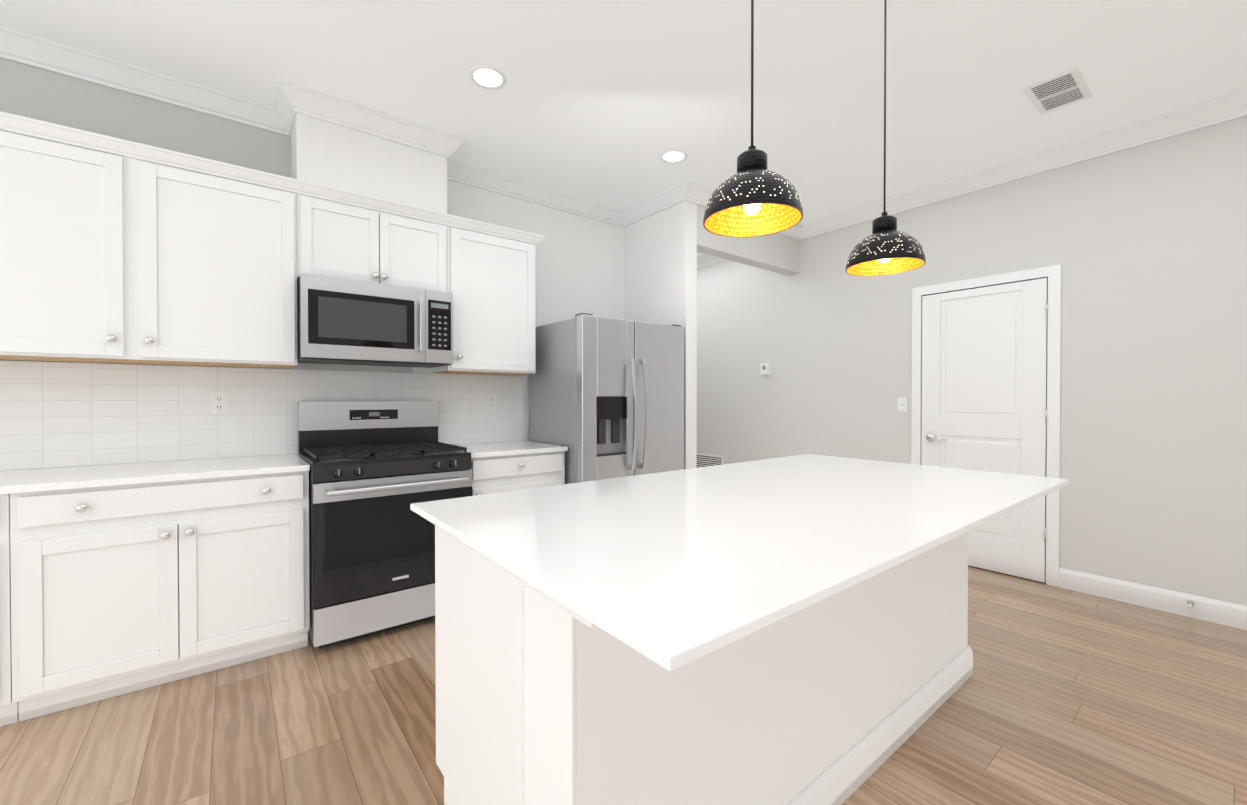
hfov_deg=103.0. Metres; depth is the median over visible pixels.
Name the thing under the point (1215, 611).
baseboard
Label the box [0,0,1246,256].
ceiling
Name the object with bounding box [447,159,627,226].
crown molding
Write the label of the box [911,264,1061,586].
door unit
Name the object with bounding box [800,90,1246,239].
crown molding
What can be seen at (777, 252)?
wall
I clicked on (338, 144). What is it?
soffit
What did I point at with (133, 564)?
base cabinet
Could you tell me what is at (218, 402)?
electrical outlet
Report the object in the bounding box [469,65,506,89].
recessed light
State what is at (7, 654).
base cabinet
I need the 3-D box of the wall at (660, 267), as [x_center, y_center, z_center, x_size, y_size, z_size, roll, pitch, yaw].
[-0.272,-0.229,4.827,0.120,2.845,2.562,0,1,-38]
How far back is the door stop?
2.77 m
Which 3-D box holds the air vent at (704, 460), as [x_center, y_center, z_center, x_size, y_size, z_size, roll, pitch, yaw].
[0.960,0.722,5.643,0.011,0.270,0.460,0,1,-38]
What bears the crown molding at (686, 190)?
attached to the wall at (777, 252)
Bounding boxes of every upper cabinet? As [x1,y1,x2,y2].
[0,111,299,368]
[300,179,447,292]
[432,214,539,374]
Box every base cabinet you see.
[0,489,15,726]
[12,469,309,721]
[471,449,567,495]
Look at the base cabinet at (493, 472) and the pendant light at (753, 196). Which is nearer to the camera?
the pendant light at (753, 196)
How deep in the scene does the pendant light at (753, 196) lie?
1.31 m
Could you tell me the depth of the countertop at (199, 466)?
2.20 m
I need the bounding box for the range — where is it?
[298,401,471,648]
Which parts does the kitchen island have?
baseboard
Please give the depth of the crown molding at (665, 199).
4.03 m
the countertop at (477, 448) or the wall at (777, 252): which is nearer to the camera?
the countertop at (477, 448)
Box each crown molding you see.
[0,25,288,135]
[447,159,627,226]
[620,185,682,224]
[676,180,803,239]
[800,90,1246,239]
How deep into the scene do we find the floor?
1.86 m
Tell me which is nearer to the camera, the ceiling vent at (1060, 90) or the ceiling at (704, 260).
the ceiling vent at (1060, 90)
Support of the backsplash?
attached to the wall at (578, 264)
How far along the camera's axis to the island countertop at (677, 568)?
1.19 m
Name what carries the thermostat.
attached to the wall at (1145, 246)
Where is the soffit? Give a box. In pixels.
[288,87,451,210]
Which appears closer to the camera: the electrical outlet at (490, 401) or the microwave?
the microwave
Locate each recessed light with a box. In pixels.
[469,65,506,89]
[660,149,686,162]
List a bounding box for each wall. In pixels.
[0,58,623,469]
[624,200,696,468]
[697,116,1246,605]
[697,204,799,275]
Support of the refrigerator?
on the floor
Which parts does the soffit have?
crown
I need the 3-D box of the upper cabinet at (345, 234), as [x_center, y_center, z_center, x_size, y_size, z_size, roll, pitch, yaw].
[-1.503,-0.916,2.976,0.790,0.496,0.329,0,1,-38]
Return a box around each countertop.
[0,453,309,488]
[410,454,1069,677]
[456,441,567,456]
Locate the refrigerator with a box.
[529,313,683,483]
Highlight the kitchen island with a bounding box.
[435,530,972,804]
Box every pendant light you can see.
[703,0,802,236]
[846,0,925,275]
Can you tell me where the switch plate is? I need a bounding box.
[898,397,906,411]
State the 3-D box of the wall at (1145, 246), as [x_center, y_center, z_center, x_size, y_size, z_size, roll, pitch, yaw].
[2.517,-0.220,3.768,0.120,2.845,7.920,0,1,-38]
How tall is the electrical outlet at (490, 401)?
0.116 m
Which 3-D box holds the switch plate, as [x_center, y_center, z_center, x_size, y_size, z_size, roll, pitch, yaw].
[2.251,0.016,4.001,0.010,0.116,0.072,0,1,-38]
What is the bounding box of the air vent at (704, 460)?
[696,453,723,467]
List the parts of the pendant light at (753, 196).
bulb, cord, lamp shade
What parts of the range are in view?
handle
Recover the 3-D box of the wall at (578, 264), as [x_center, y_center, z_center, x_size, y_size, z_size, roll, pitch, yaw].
[-2.146,-0.211,2.763,5.380,2.845,0.120,0,1,-38]
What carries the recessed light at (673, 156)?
in the ceiling at (604, 102)
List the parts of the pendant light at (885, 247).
bulb, cord, lamp shade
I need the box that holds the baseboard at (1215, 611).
[1059,568,1246,629]
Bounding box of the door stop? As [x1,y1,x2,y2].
[1187,600,1193,607]
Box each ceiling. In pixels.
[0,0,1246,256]
[697,254,726,268]
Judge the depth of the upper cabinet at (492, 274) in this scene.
3.28 m
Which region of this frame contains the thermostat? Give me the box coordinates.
[760,363,769,374]
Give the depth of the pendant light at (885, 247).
1.79 m
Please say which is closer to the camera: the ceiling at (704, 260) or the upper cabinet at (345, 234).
the upper cabinet at (345, 234)
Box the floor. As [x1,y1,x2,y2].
[0,566,1246,804]
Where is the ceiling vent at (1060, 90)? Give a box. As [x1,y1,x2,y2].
[1022,67,1092,114]
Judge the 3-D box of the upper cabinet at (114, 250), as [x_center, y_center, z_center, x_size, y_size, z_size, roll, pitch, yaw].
[-2.332,-0.677,2.323,1.321,0.963,0.329,0,1,-38]
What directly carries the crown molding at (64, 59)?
attached to the wall at (578, 264)
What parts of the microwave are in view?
handle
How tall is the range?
1.215 m
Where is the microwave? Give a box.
[297,274,452,367]
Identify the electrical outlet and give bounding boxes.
[210,392,227,413]
[486,394,495,409]
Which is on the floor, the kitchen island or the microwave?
the kitchen island
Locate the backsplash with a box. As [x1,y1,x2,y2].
[0,361,523,470]

